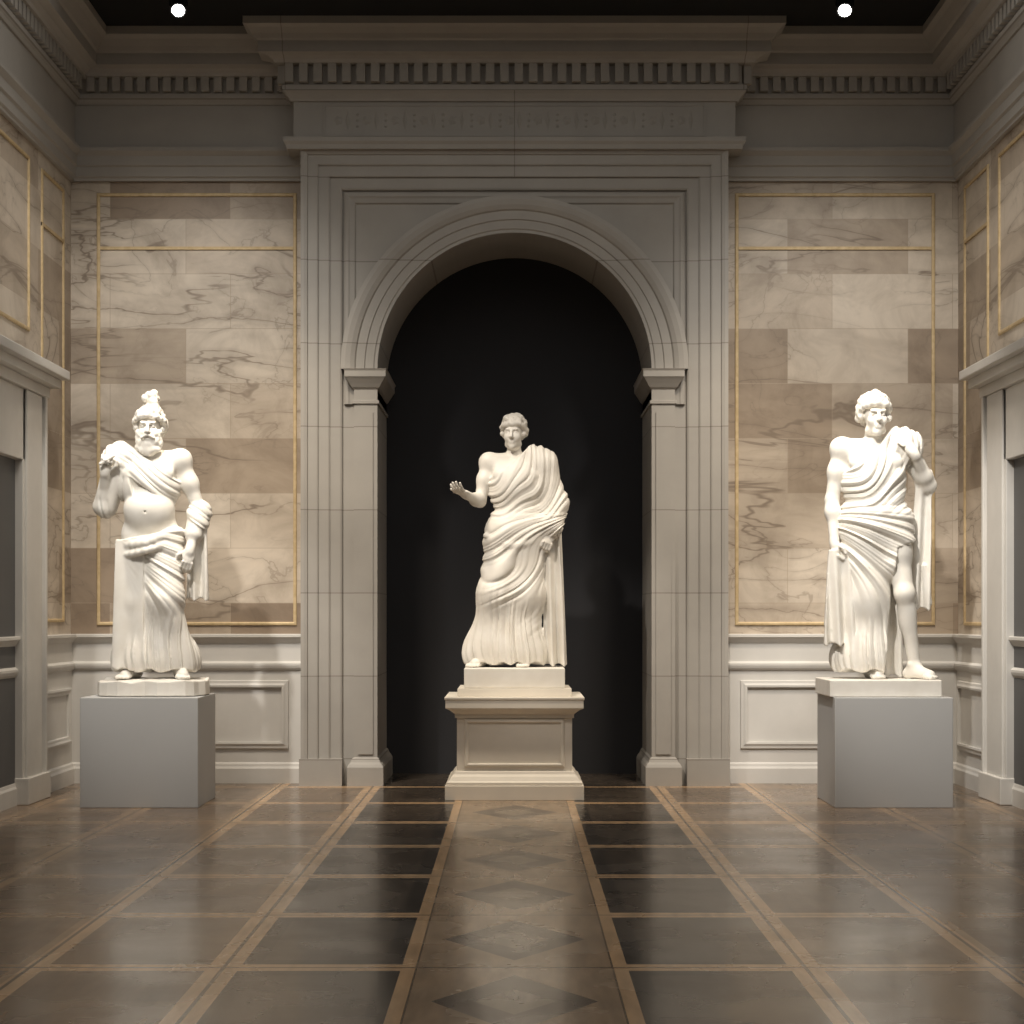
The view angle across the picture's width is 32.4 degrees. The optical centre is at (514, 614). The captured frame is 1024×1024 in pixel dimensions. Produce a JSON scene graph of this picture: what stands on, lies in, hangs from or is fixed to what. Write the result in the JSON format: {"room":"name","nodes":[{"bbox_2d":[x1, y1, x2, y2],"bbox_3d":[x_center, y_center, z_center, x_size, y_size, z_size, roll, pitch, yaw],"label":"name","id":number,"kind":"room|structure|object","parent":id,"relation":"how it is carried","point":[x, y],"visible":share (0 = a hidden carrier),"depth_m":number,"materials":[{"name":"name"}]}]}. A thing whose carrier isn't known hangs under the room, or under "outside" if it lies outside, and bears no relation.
{"room":"museum sculpture gallery","nodes":[
{"label":"museum sculpture gallery","id":0,"kind":"room"},
{"bbox_2d":[0,774,1023,1023],"bbox_3d":[0.000,1.200,6.100,6.940,0.001,15.200,0,0,0],"label":"floor","id":1,"kind":"structure","parent":0,"point":[395,902],"depth_m":7.16,"materials":[{"name":"brown stone"}]},
{"bbox_2d":[80,693,214,807],"bbox_3d":[-2.335,0.857,11.280,0.735,0.686,0.640,0,0,0],"label":"pedestal","id":2,"kind":"object","parent":1,"relation":"on","point":[142,751],"visible":0.88,"depth_m":10.96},
{"bbox_2d":[92,389,212,696],"bbox_3d":[-2.327,-0.468,11.284,0.769,1.957,0.527,0,0,0],"label":"statue","id":3,"kind":"object","parent":2,"relation":"on","point":[151,632],"visible":1,"depth_m":11.18,"materials":[{"name":"stone"}]},
{"bbox_2d":[444,685,584,800],"bbox_3d":[0.000,0.840,11.800,0.906,0.720,0.816,0,0,0],"label":"pedestal","id":4,"kind":"object","parent":1,"relation":"on","point":[514,744],"visible":1,"depth_m":11.46,"materials":[{"name":"stone"}]},
{"bbox_2d":[450,413,569,667],"bbox_3d":[-0.069,-0.503,11.818,0.867,1.703,0.473,0,0,-20],"label":"statue","id":5,"kind":"object","parent":4,"relation":"on","point":[521,580],"visible":1,"depth_m":11.71,"materials":[{"name":"stone"}]},
{"bbox_2d":[464,666,564,687],"bbox_3d":[0.000,0.413,11.800,0.660,0.130,0.560,0,0,0],"label":"plinth","id":6,"kind":"object","parent":4,"relation":"on","point":[490,676],"depth_m":11.52,"materials":[{"name":"white stone"}]},
{"bbox_2d":[817,694,952,807],"bbox_3d":[2.360,0.857,11.280,0.735,0.686,0.640,0,0,0],"label":"pedestal","id":7,"kind":"object","parent":1,"relation":"on","point":[873,752],"visible":0.84,"depth_m":10.96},
{"bbox_2d":[815,677,941,696],"bbox_3d":[2.320,0.460,11.280,0.700,0.105,0.540,0,0,0],"label":"plinth","id":8,"kind":"object","parent":7,"relation":"on","point":[827,686],"depth_m":11.01,"materials":[{"name":"white stone"}]},
{"bbox_2d":[824,389,937,679],"bbox_3d":[2.357,-0.522,11.319,0.709,1.858,0.446,0,0,15],"label":"statue","id":9,"kind":"object","parent":7,"relation":"on","point":[878,578],"visible":1,"depth_m":11.20,"materials":[{"name":"stone"}]},
{"bbox_2d":[0,113,1023,634],"bbox_3d":[0.000,-1.450,5.550,6.340,5.300,14.100,0,0,0],"label":"wall","id":10,"kind":"structure","parent":0,"point":[13,165],"depth_m":11.97,"materials":[{"name":"beige stone"}]},
{"bbox_2d":[0,455,14,787],"bbox_3d":[-3.160,0.110,10.020,0.020,2.180,2.200,0,0,0],"label":"wall door","id":11,"kind":"structure","parent":10,"relation":"in","point":[7,465],"depth_m":10.95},
{"bbox_2d":[0,334,69,804],"bbox_3d":[-3.065,-0.210,10.330,0.210,2.820,2.820,0,0,0],"label":"door frame","id":12,"kind":"structure","parent":10,"relation":"attached to","point":[27,378],"depth_m":11.19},
{"bbox_2d":[0,0,1023,181],"bbox_3d":[0.000,-3.598,5.550,6.340,1.005,14.100,0,0,0],"label":"crown molding","id":13,"kind":"structure","parent":10,"relation":"attached to","point":[100,102],"depth_m":12.48,"materials":[{"name":"grey paint"}]},
{"bbox_2d":[0,634,1023,811],"bbox_3d":[0.000,0.667,5.550,6.340,1.065,14.100,0,0,0],"label":"wainscot","id":14,"kind":"structure","parent":10,"relation":"attached to","point":[77,662],"depth_m":12.59,"materials":[{"name":"beige paint"}]},
{"bbox_2d":[48,680,980,755],"bbox_3d":[0.000,0.710,12.179,6.316,0.490,0.818,0,0,0],"label":"panels","id":15,"kind":"object","parent":14,"relation":"attached to","point":[62,741],"depth_m":12.57,"materials":[{"name":"beige paint"}]},
{"bbox_2d":[0,129,1023,625],"bbox_3d":[0.000,-1.470,11.288,6.340,3.088,2.624,0,0,0],"label":"wall frame","id":16,"kind":"object","parent":10,"relation":"attached to","point":[986,168],"depth_m":12.59,"materials":[{"name":"gold metal"}]},
{"bbox_2d":[959,337,1023,804],"bbox_3d":[3.065,-0.210,10.330,0.210,2.820,2.820,0,0,0],"label":"door frame","id":17,"kind":"structure","parent":10,"relation":"attached to","point":[998,377],"depth_m":11.21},
{"bbox_2d":[1014,457,1023,785],"bbox_3d":[3.160,0.110,10.020,0.020,2.180,2.200,0,0,0],"label":"wall door","id":18,"kind":"structure","parent":10,"relation":"in","point":[1018,463],"depth_m":11.00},
{"bbox_2d":[387,258,641,773],"bbox_3d":[0.000,-0.796,13.300,2.130,3.992,0.001,0,0,0],"label":"niche","id":19,"kind":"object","parent":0,"point":[492,340],"depth_m":13.30,"materials":[{"name":"grey paint"}]},
{"bbox_2d":[89,0,939,25],"bbox_3d":[0.000,-4.100,5.700,6.940,0.001,14.400,0,0,0],"label":"ceiling","id":20,"kind":"structure","parent":0,"point":[112,12],"depth_m":11.92,"materials":[{"name":"black paint"}]},
{"bbox_2d":[169,0,187,17],"bbox_3d":[-2.212,-4.007,11.584,0.126,0.183,0.184,0,0,0],"label":"ceiling spotlight","id":21,"kind":"object","parent":20,"relation":"attached to","point":[184,3],"visible":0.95,"depth_m":11.56,"materials":[{"name":"black"}]},
{"bbox_2d":[172,5,184,16],"bbox_3d":[-2.198,-3.951,11.525,0.081,0.060,0.056,0,0,0],"label":"light","id":22,"kind":"object","parent":21,"relation":"attached to","point":[178,10],"depth_m":11.53,"materials":[{"name":"white"}]},
{"bbox_2d":[835,0,853,17],"bbox_3d":[2.172,-4.007,11.584,0.126,0.183,0.184,0,0,0],"label":"ceiling spotlight","id":23,"kind":"object","parent":20,"relation":"attached to","point":[838,3],"visible":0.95,"depth_m":11.56,"materials":[{"name":"black"}]},
{"bbox_2d":[838,5,850,16],"bbox_3d":[2.159,-3.951,11.525,0.081,0.060,0.056,0,0,0],"label":"light","id":24,"kind":"object","parent":23,"relation":"attached to","point":[844,10],"depth_m":11.53,"materials":[{"name":"white"}]},
{"bbox_2d":[342,191,686,784],"bbox_3d":[0.000,-1.450,12.875,2.960,5.300,0.850,0,0,0],"label":"wall","id":25,"kind":"structure","parent":0,"point":[378,227],"depth_m":12.45,"materials":[{"name":"grey stone"}]},
{"bbox_2d":[299,150,729,785],"bbox_3d":[0.000,-1.040,12.817,3.020,4.480,0.965,0,0,0],"label":"trim","id":26,"kind":"structure","parent":25,"relation":"attached to","point":[325,174],"depth_m":12.40,"materials":[{"name":"grey stone"}]},
{"bbox_2d":[243,16,785,156],"bbox_3d":[0.000,-3.680,12.330,3.720,0.840,0.540,0,0,0],"label":"entablature","id":27,"kind":"object","parent":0,"point":[349,82],"depth_m":12.30,"materials":[{"name":"grey stone"}]},
{"bbox_2d":[71,182,957,633],"bbox_3d":[0.000,-1.450,12.600,6.340,5.300,0.001,0,0,0],"label":"wall","id":28,"kind":"structure","parent":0,"point":[210,331],"depth_m":12.60,"materials":[{"name":"beige stone"}]}
]}

